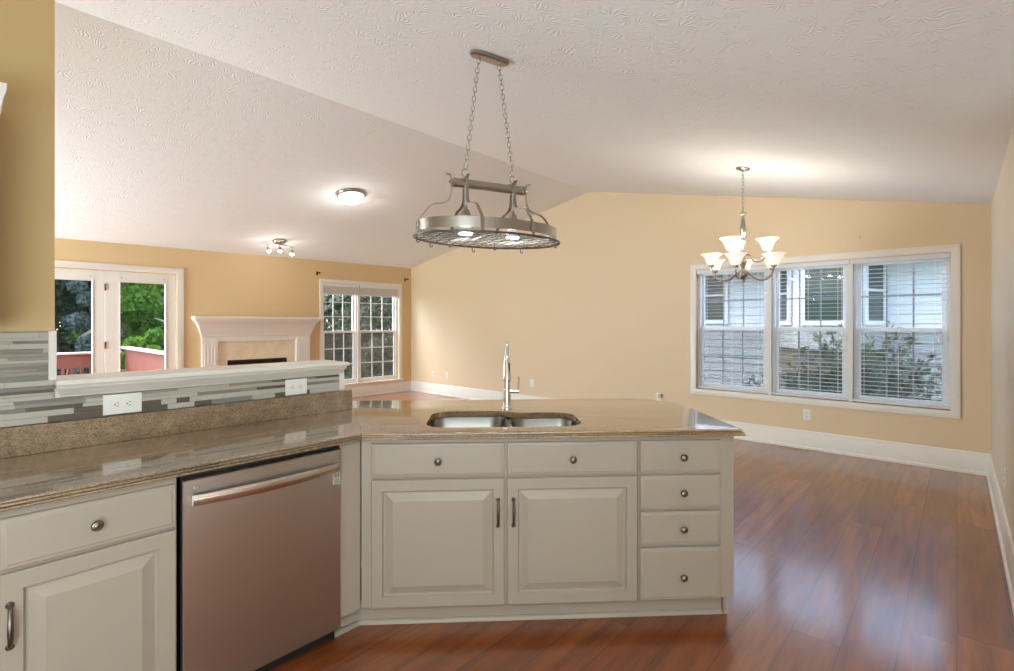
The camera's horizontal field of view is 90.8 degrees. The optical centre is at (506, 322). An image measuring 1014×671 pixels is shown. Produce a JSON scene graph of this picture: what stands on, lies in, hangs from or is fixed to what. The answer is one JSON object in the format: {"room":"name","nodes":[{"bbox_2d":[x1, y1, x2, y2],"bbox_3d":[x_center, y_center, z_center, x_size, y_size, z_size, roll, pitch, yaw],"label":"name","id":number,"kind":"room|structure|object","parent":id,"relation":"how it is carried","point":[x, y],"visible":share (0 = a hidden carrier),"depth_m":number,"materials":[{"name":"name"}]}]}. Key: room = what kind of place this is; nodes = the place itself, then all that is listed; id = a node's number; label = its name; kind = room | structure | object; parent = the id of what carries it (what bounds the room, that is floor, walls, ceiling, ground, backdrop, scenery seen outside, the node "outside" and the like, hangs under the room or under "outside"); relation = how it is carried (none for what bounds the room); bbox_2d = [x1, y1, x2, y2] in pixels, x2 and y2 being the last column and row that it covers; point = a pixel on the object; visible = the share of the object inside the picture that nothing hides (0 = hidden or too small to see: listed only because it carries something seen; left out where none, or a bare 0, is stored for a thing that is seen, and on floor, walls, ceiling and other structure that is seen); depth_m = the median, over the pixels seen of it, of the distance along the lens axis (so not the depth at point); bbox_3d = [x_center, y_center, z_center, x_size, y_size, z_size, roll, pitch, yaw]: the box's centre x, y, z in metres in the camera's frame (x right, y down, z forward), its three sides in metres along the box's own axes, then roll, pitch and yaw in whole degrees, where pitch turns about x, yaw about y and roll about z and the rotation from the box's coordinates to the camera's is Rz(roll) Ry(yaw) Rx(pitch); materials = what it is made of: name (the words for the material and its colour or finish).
{"room":"kitchen","nodes":[
{"label":"kitchen","id":0,"kind":"room"},
{"bbox_2d":[0,0,341,447],"bbox_3d":[-2.593,-0.156,1.211,0.125,3.152,4.730,0,0,42],"label":"wall","id":1,"kind":"structure","parent":0,"point":[27,27],"depth_m":1.94,"materials":[{"name":"paint"}]},
{"bbox_2d":[0,82,6,115],"bbox_3d":[-2.044,-0.377,1.452,0.366,0.822,0.822,0,0,42],"label":"upper cabinet","id":2,"kind":"object","parent":1,"relation":"attached to","point":[3,86],"visible":1,"depth_m":1.65,"materials":[{"name":"paint"}]},
{"bbox_2d":[48,331,56,379],"bbox_3d":[-1.849,0.130,2.024,0.146,0.195,0.024,0,0,42],"label":"trim","id":3,"kind":"structure","parent":1,"relation":"attached to","point":[52,335],"depth_m":1.98,"materials":[{"name":"white paint"}]},
{"bbox_2d":[0,332,338,427],"bbox_3d":[-1.948,0.215,1.823,0.014,0.358,2.904,0,0,42],"label":"tile backsplash","id":4,"kind":"structure","parent":1,"relation":"attached to","point":[26,391],"depth_m":1.98,"materials":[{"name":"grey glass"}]},
{"bbox_2d":[103,392,141,415],"bbox_3d":[-1.644,0.348,2.141,0.009,0.084,0.134,0,0,42],"label":"wall outlet","id":5,"kind":"object","parent":4,"relation":"attached to","point":[129,402],"visible":1,"depth_m":2.14,"materials":[{"name":"white plastic"}]},
{"bbox_2d":[113,400,120,407],"bbox_3d":[-1.656,0.348,2.123,0.003,0.033,0.028,0,0,42],"label":"receptacle","id":6,"kind":"object","parent":5,"relation":"attached to","point":[116,403],"depth_m":2.12,"materials":[{"name":"grey plastic"}]},
{"bbox_2d":[125,399,132,406],"bbox_3d":[-1.628,0.348,2.154,0.003,0.033,0.028,0,0,42],"label":"receptacle","id":7,"kind":"object","parent":5,"relation":"attached to","point":[128,402],"depth_m":2.15,"materials":[{"name":"grey plastic"}]},
{"bbox_2d":[285,378,306,395],"bbox_3d":[-1.138,0.348,2.703,0.009,0.084,0.118,0,0,42],"label":"wall outlet","id":8,"kind":"object","parent":4,"relation":"attached to","point":[293,386],"visible":1,"depth_m":2.70,"materials":[{"name":"white plastic"}]},
{"bbox_2d":[290,384,295,389],"bbox_3d":[-1.150,0.348,2.685,0.003,0.033,0.028,0,0,42],"label":"receptacle","id":9,"kind":"object","parent":8,"relation":"attached to","point":[292,386],"depth_m":2.68,"materials":[{"name":"grey plastic"}]},
{"bbox_2d":[54,360,348,397],"bbox_3d":[-1.433,0.265,2.506,0.277,0.073,1.263,0,0,42],"label":"bar ledge","id":10,"kind":"object","parent":1,"relation":"attached to","point":[127,381],"visible":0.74,"depth_m":2.32,"materials":[{"name":"white paint"}]},
{"bbox_2d":[339,373,343,389],"bbox_3d":[-0.966,0.344,2.914,0.017,0.099,0.031,0,0,42],"label":"trim","id":11,"kind":"structure","parent":1,"relation":"attached to","point":[341,375],"depth_m":2.91,"materials":[{"name":"white paint"}]},
{"bbox_2d":[55,238,410,383],"bbox_3d":[-5.381,0.127,7.080,0.160,2.585,9.850,0,0,44],"label":"wall","id":12,"kind":"structure","parent":0,"point":[220,284],"depth_m":8.11,"materials":[{"name":"paint"}]},
{"bbox_2d":[55,268,103,372],"bbox_3d":[-5.820,0.350,6.569,0.084,2.120,0.829,0,0,44],"label":"door","id":13,"kind":"structure","parent":12,"relation":"in","point":[96,276],"depth_m":6.79,"materials":[{"name":"white paint"}]},
{"bbox_2d":[55,260,183,367],"bbox_3d":[-5.492,0.390,6.833,0.026,2.390,1.850,0,0,44],"label":"trim","id":14,"kind":"structure","parent":12,"relation":"attached to","point":[67,264],"depth_m":7.38,"materials":[{"name":"white paint"}]},
{"bbox_2d":[104,271,175,372],"bbox_3d":[-5.242,0.350,7.167,0.084,2.120,0.835,0,0,44],"label":"door","id":15,"kind":"structure","parent":12,"relation":"in","point":[112,279],"depth_m":6.97,"materials":[{"name":"white paint"}]},
{"bbox_2d":[324,286,356,382],"bbox_3d":[-3.167,0.215,9.405,0.095,1.866,0.700,0,0,44],"label":"window","id":16,"kind":"structure","parent":12,"relation":"in","point":[354,298],"depth_m":9.60,"materials":[{"name":"white plastic"}]},
{"bbox_2d":[324,283,358,295],"bbox_3d":[-3.101,-0.617,9.353,0.060,0.203,0.712,0,0,44],"label":"raised blind","id":17,"kind":"object","parent":16,"relation":"attached to","point":[341,289],"visible":1,"depth_m":9.33,"materials":[{"name":"white"}]},
{"bbox_2d":[357,292,359,381],"bbox_3d":[-2.897,0.215,9.659,0.130,1.870,0.040,0,0,44],"label":"trim","id":18,"kind":"structure","parent":12,"relation":"attached to","point":[358,297],"depth_m":9.61,"materials":[{"name":"white paint"}]},
{"bbox_2d":[320,279,401,387],"bbox_3d":[-2.768,0.215,9.653,0.025,2.010,1.754,0,0,44],"label":"trim","id":19,"kind":"structure","parent":12,"relation":"attached to","point":[322,281],"depth_m":9.61,"materials":[{"name":"white paint"}]},
{"bbox_2d":[344,378,403,385],"bbox_3d":[-2.759,1.165,9.644,0.051,0.030,1.814,0,0,44],"label":"trim","id":20,"kind":"structure","parent":12,"relation":"attached to","point":[402,378],"depth_m":9.76,"materials":[{"name":"white paint"}]},
{"bbox_2d":[342,381,410,397],"bbox_3d":[-2.750,1.317,9.668,0.032,0.205,2.170,0,0,44],"label":"baseboard","id":21,"kind":"structure","parent":12,"relation":"attached to","point":[358,391],"depth_m":9.90,"materials":[{"name":"white paint"}]},
{"bbox_2d":[360,288,396,381],"bbox_3d":[-2.594,0.215,9.999,0.095,1.866,0.870,0,0,44],"label":"window","id":22,"kind":"structure","parent":12,"relation":"in","point":[394,299],"depth_m":10.11,"materials":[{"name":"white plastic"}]},
{"bbox_2d":[359,285,398,296],"bbox_3d":[-2.539,-0.617,9.934,0.060,0.203,0.882,0,0,44],"label":"raised blind","id":23,"kind":"object","parent":22,"relation":"attached to","point":[376,291],"visible":1,"depth_m":9.90,"materials":[{"name":"white"}]},
{"bbox_2d":[55,0,1013,267],"bbox_3d":[-1.409,-1.597,3.442,11.200,1.102,10.030,0,0,42],"label":"ceiling","id":24,"kind":"structure","parent":0,"point":[229,126],"depth_m":3.69,"materials":[{"name":"white paint"}]},
{"bbox_2d":[266,239,293,255],"bbox_3d":[-3.511,-1.160,7.736,0.403,0.251,0.200,0,0,-21],"label":"track light","id":25,"kind":"object","parent":24,"relation":"attached to","point":[279,242],"visible":1,"depth_m":7.71,"materials":[{"name":"silver metal"}]},
{"bbox_2d":[336,188,365,204],"bbox_3d":[-2.001,-1.592,6.418,0.369,0.184,0.376,0,0,42],"label":"flush ceiling light","id":26,"kind":"object","parent":24,"relation":"attached to","point":[349,196],"visible":1,"depth_m":6.31,"materials":[{"name":"white glass"}]},
{"bbox_2d":[412,49,559,253],"bbox_3d":[-0.100,-1.000,2.903,0.927,1.117,0.585,0,0,-26],"label":"pot rack","id":27,"kind":"object","parent":24,"relation":"hanging from","point":[426,226],"visible":1,"depth_m":2.85,"materials":[{"name":"silver metal"}]},
{"bbox_2d":[458,193,472,234],"bbox_3d":[-0.235,-0.631,2.837,0.084,0.274,0.084,0,0,42],"label":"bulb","id":28,"kind":"object","parent":27,"relation":"attached to","point":[465,211],"depth_m":2.82,"materials":[{"name":"white glass"}]},
{"bbox_2d":[506,195,519,238],"bbox_3d":[0.034,-0.631,2.969,0.084,0.274,0.084,0,0,42],"label":"light","id":29,"kind":"object","parent":27,"relation":"attached to","point":[512,202],"depth_m":2.95,"materials":[{"name":"silver metal"}]},
{"bbox_2d":[701,167,785,282],"bbox_3d":[2.192,-0.906,4.644,0.764,1.081,0.678,0,0,-2],"label":"chandelier","id":30,"kind":"object","parent":24,"relation":"hanging from","point":[736,258],"visible":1,"depth_m":4.59,"materials":[{"name":"white glass"}]},
{"bbox_2d":[269,391,1013,670],"bbox_3d":[-1.539,1.520,3.559,11.550,0.200,10.030,0,0,42],"label":"floor","id":31,"kind":"structure","parent":0,"point":[842,562],"depth_m":2.54,"materials":[{"name":"red wood"}]},
{"bbox_2d":[0,477,175,670],"bbox_3d":[-1.515,0.979,1.777,0.646,0.882,0.449,0,0,42],"label":"base cabinet","id":32,"kind":"object","parent":31,"relation":"on","point":[88,582],"visible":0.91,"depth_m":1.58,"materials":[{"name":"paint"}]},
{"bbox_2d":[191,316,323,366],"bbox_3d":[-3.992,0.664,8.202,0.620,1.512,2.015,0,0,44],"label":"fireplace","id":33,"kind":"object","parent":31,"relation":"on","point":[225,341],"visible":0.43,"depth_m":8.16,"materials":[{"name":"white paint"}]},
{"bbox_2d":[191,316,323,318],"bbox_3d":[-4.019,-0.073,8.228,0.205,0.038,2.015,0,0,44],"label":"mantel shelf","id":34,"kind":"object","parent":33,"relation":"attached to","point":[192,317],"depth_m":8.00,"materials":[{"name":"white paint"}]},
{"bbox_2d":[176,446,340,670],"bbox_3d":[-1.134,0.981,2.159,0.662,0.878,0.606,0,0,42],"label":"dishwasher","id":35,"kind":"object","parent":31,"relation":"on","point":[258,543],"visible":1,"depth_m":1.94,"materials":[{"name":"silver metal"}]},
{"bbox_2d":[334,441,360,637],"bbox_3d":[-0.732,0.979,2.301,0.079,0.882,0.133,0,0,42],"label":"cabinet filler","id":36,"kind":"object","parent":31,"relation":"on","point":[350,452],"visible":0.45,"depth_m":2.27,"materials":[{"name":"paint"}]},
{"bbox_2d":[358,416,636,624],"bbox_3d":[-0.164,0.979,2.613,1.547,0.882,0.666,0,0,-3],"label":"base cabinet","id":37,"kind":"object","parent":31,"relation":"on","point":[453,530],"visible":0.93,"depth_m":2.33,"materials":[{"name":"paint"}]},
{"bbox_2d":[0,399,745,511],"bbox_3d":[-1.069,0.521,2.205,4.658,0.030,1.932,0,0,-30],"label":"countertop","id":38,"kind":"structure","parent":37,"relation":"on","point":[40,478],"depth_m":2.30,"materials":[{"name":"brown stone"}]},
{"bbox_2d":[0,390,351,458],"bbox_3d":[-1.909,0.451,1.834,0.020,0.110,2.971,0,0,42],"label":"granite upstand","id":39,"kind":"object","parent":38,"relation":"on","point":[56,436],"visible":1,"depth_m":2.21,"materials":[{"name":"brown stone"}]},
{"bbox_2d":[429,416,577,427],"bbox_3d":[-0.019,0.631,2.643,0.828,0.187,0.490,0,0,-3],"label":"sink","id":40,"kind":"object","parent":38,"relation":"in","point":[462,421],"visible":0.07,"depth_m":2.83,"materials":[{"name":"silver metal"}]},
{"bbox_2d":[502,341,519,409],"bbox_3d":[0.021,0.306,2.846,0.105,0.400,0.218,0,0,0],"label":"faucet","id":41,"kind":"object","parent":38,"relation":"on","point":[506,378],"visible":1,"depth_m":2.90,"materials":[{"name":"silver metal"}]},
{"bbox_2d":[635,436,733,616],"bbox_3d":[0.842,0.979,2.670,0.468,0.882,0.658,0,0,-3],"label":"base cabinet","id":42,"kind":"object","parent":31,"relation":"on","point":[685,485],"visible":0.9,"depth_m":2.37,"materials":[{"name":"paint"}]},
{"bbox_2d":[776,445,810,451],"bbox_3d":[3.217,1.417,5.621,0.330,0.005,0.075,0,0,42],"label":"floor vent","id":43,"kind":"object","parent":31,"relation":"in","point":[778,445],"visible":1,"depth_m":5.62,"materials":[{"name":"beige metal"}]},
{"bbox_2d":[411,192,990,453],"bbox_3d":[1.288,-0.284,7.601,9.042,3.408,0.160,0,0,42],"label":"wall","id":44,"kind":"structure","parent":0,"point":[603,313],"depth_m":6.92,"materials":[{"name":"paint"}]},
{"bbox_2d":[656,393,661,400],"bbox_3d":[2.053,1.015,6.769,0.085,0.115,0.050,0,0,42],"label":"wall outlet","id":45,"kind":"object","parent":44,"relation":"attached to","point":[658,395],"visible":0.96,"depth_m":6.78,"materials":[{"name":"white plastic"}]},
{"bbox_2d":[411,381,989,475],"bbox_3d":[1.224,1.317,7.530,8.722,0.205,0.030,0,0,42],"label":"baseboard","id":46,"kind":"structure","parent":44,"relation":"attached to","point":[970,462],"depth_m":5.37,"materials":[{"name":"white paint"}]},
{"bbox_2d":[698,270,767,393],"bbox_3d":[2.822,0.086,6.249,0.834,1.524,0.095,0,0,42],"label":"window","id":47,"kind":"structure","parent":44,"relation":"in","point":[701,321],"depth_m":6.31,"materials":[{"name":"white plastic"}]},
{"bbox_2d":[697,265,768,392],"bbox_3d":[2.774,0.082,6.182,0.848,1.513,0.068,0,0,42],"label":"window blind","id":48,"kind":"object","parent":47,"relation":"attached to","point":[764,267],"visible":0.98,"depth_m":6.17,"materials":[{"name":"white plastic"}]},
{"bbox_2d":[803,409,810,419],"bbox_3d":[3.367,1.035,5.614,0.075,0.120,0.009,0,0,42],"label":"wall outlet","id":49,"kind":"object","parent":44,"relation":"attached to","point":[806,412],"visible":1,"depth_m":5.61,"materials":[{"name":"white plastic"}]},
{"bbox_2d":[772,265,847,400],"bbox_3d":[3.444,0.086,5.689,0.751,1.524,0.095,0,0,42],"label":"window","id":50,"kind":"structure","parent":44,"relation":"in","point":[776,328],"depth_m":5.71,"materials":[{"name":"white plastic"}]},
{"bbox_2d":[770,260,849,400],"bbox_3d":[3.388,0.082,5.628,0.782,1.513,0.068,0,0,42],"label":"window blind","id":51,"kind":"object","parent":50,"relation":"attached to","point":[836,262],"visible":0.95,"depth_m":5.57,"materials":[{"name":"white plastic"}]},
{"bbox_2d":[768,259,853,401],"bbox_3d":[3.432,0.086,5.676,0.835,1.528,0.130,0,0,42],"label":"trim","id":52,"kind":"structure","parent":44,"relation":"attached to","point":[850,268],"depth_m":5.37,"materials":[{"name":"white paint"}]},
{"bbox_2d":[690,244,959,418],"bbox_3d":[3.347,0.086,5.623,2.595,1.668,0.024,0,0,42],"label":"trim","id":53,"kind":"structure","parent":44,"relation":"attached to","point":[954,249],"depth_m":5.17,"materials":[{"name":"white paint"}]},
{"bbox_2d":[854,258,949,409],"bbox_3d":[4.045,0.086,5.148,0.778,1.524,0.095,0,0,42],"label":"window","id":54,"kind":"structure","parent":44,"relation":"in","point":[945,282],"depth_m":5.09,"materials":[{"name":"white plastic"}]},
{"bbox_2d":[851,252,949,408],"bbox_3d":[3.983,0.082,5.093,0.791,1.513,0.068,0,0,42],"label":"window blind","id":55,"kind":"object","parent":54,"relation":"attached to","point":[935,255],"visible":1,"depth_m":5.07,"materials":[{"name":"white plastic"}]},
{"bbox_2d":[991,126,1013,541],"bbox_3d":[3.507,0.155,3.429,0.160,2.530,3.390,0,0,42],"label":"wall","id":56,"kind":"structure","parent":0,"point":[1002,205],"depth_m":3.37,"materials":[{"name":"beige paint"}]},
{"bbox_2d":[987,454,1013,616],"bbox_3d":[3.383,1.317,3.433,0.030,0.205,3.230,0,0,42],"label":"baseboard","id":57,"kind":"structure","parent":56,"relation":"attached to","point":[1006,542],"depth_m":3.15,"materials":[{"name":"white paint"}]},
{"bbox_2d":[1004,467,1005,487],"bbox_3d":[3.180,0.990,3.192,0.009,0.120,0.075,0,0,42],"label":"wall outlet","id":58,"kind":"object","parent":56,"relation":"attached to","point":[1004,467],"visible":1,"depth_m":3.18,"materials":[{"name":"white plastic"}]},
{"label":"outside","id":59,"kind":"structure","parent":0,"visible":0},
{"bbox_2d":[344,365,392,378],"bbox_3d":[-4.086,2.070,10.407,100.000,0.200,90.000,0,0,42],"label":"ground","id":60,"kind":"structure","parent":59,"point":[347,377],"depth_m":18.07,"materials":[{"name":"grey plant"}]},
{"bbox_2d":[61,280,124,374],"bbox_3d":[-10.206,0.455,12.414,1.297,3.050,1.238,0,0,42],"label":"tree","id":61,"kind":"object","parent":60,"relation":"on","point":[83,342],"visible":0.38,"depth_m":12.25,"materials":[{"name":"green plant"}]},
{"bbox_2d":[55,279,157,374],"bbox_3d":[-13.610,-2.045,16.257,5.376,9.330,5.341,0,0,45],"label":"tree","id":62,"kind":"object","parent":60,"relation":"on","point":[78,307],"visible":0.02,"depth_m":14.72,"materials":[{"name":"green plant"}]},
{"bbox_2d":[55,279,163,375],"bbox_3d":[-13.296,-1.325,14.964,4.126,7.446,5.071,0,0,42],"label":"tree","id":63,"kind":"object","parent":60,"relation":"on","point":[62,306],"visible":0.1,"depth_m":14.35,"materials":[{"name":"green plant"}]},
{"bbox_2d":[57,346,163,374],"bbox_3d":[-8.872,1.250,7.467,5.220,1.540,5.625,0,0,42],"label":"deck","id":64,"kind":"object","parent":60,"relation":"on","point":[136,359],"visible":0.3,"depth_m":9.30,"materials":[{"name":"red wood"}]},
{"bbox_2d":[66,282,163,371],"bbox_3d":[-10.675,-0.576,14.075,3.485,5.775,2.530,0,0,32],"label":"tree","id":65,"kind":"object","parent":60,"relation":"on","point":[140,300],"visible":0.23,"depth_m":13.88,"materials":[{"name":"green plant"}]},
{"bbox_2d":[82,293,163,349],"bbox_3d":[-13.031,-2.482,18.363,6.502,10.915,4.740,0,0,35],"label":"tree","id":66,"kind":"object","parent":60,"relation":"on","point":[162,312],"visible":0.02,"depth_m":16.68,"materials":[{"name":"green plant"}]},
{"bbox_2d":[120,328,163,371],"bbox_3d":[-8.508,1.052,11.535,1.110,1.875,1.114,0,0,1],"label":"shrub","id":67,"kind":"object","parent":60,"relation":"on","point":[140,342],"visible":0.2,"depth_m":11.52,"materials":[{"name":"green plant"}]},
{"bbox_2d":[155,296,163,345],"bbox_3d":[-8.843,0.602,13.606,1.338,2.758,1.236,0,0,16],"label":"tree","id":68,"kind":"object","parent":60,"relation":"on","point":[162,298],"visible":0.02,"depth_m":13.24,"materials":[{"name":"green plant"}]},
{"bbox_2d":[324,293,375,375],"bbox_3d":[-5.840,-0.573,15.110,3.045,5.842,3.888,0,0,42],"label":"tree","id":69,"kind":"object","parent":60,"relation":"on","point":[348,343],"visible":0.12,"depth_m":15.48,"materials":[{"name":"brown plant"}]},
{"bbox_2d":[324,295,391,374],"bbox_3d":[-7.552,-1.294,19.186,5.015,8.435,5.536,0,0,17],"label":"tree","id":70,"kind":"object","parent":60,"relation":"on","point":[338,307],"visible":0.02,"depth_m":19.43,"materials":[{"name":"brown plant"}]},
{"bbox_2d":[325,293,391,367],"bbox_3d":[-6.527,-1.601,21.775,4.576,8.898,5.335,0,0,42],"label":"tree","id":71,"kind":"object","parent":60,"relation":"on","point":[337,304],"visible":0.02,"depth_m":21.01,"materials":[{"name":"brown plant"}]},
{"bbox_2d":[336,294,392,378],"bbox_3d":[-4.108,-0.697,17.416,3.572,6.398,3.139,0,0,-30],"label":"tree","id":72,"kind":"object","parent":60,"relation":"on","point":[376,320],"visible":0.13,"depth_m":17.10,"materials":[{"name":"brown plant"}]},
{"bbox_2d":[350,332,392,377],"bbox_3d":[-3.538,1.179,14.132,1.743,1.870,1.746,0,0,21],"label":"shrub","id":73,"kind":"object","parent":60,"relation":"on","point":[387,351],"visible":0.51,"depth_m":13.79,"materials":[{"name":"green plant"}]},
{"bbox_2d":[704,261,941,400],"bbox_3d":[5.952,-0.215,10.721,20.300,4.570,5.500,0,0,42],"label":"house","id":74,"kind":"structure","parent":60,"relation":"on","point":[873,315],"depth_m":8.21,"materials":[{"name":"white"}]},
{"bbox_3d":[5.021,1.963,7.071,14.000,0.015,3.170,0,0,42],"label":"gravel","id":75,"kind":"object","parent":60,"relation":"on","visible":0},
{"bbox_2d":[727,367,834,391],"bbox_3d":[4.128,1.303,7.609,1.693,1.255,1.680,0,0,42],"label":"bush","id":76,"kind":"object","parent":75,"relation":"on","point":[792,374],"visible":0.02,"depth_m":7.72,"materials":[{"name":"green plant"}]},
{"bbox_2d":[779,321,941,401],"bbox_3d":[4.928,0.955,6.770,2.219,1.950,2.057,0,0,-42],"label":"bush","id":77,"kind":"object","parent":75,"relation":"on","point":[833,372],"visible":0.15,"depth_m":6.62,"materials":[{"name":"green plant"}]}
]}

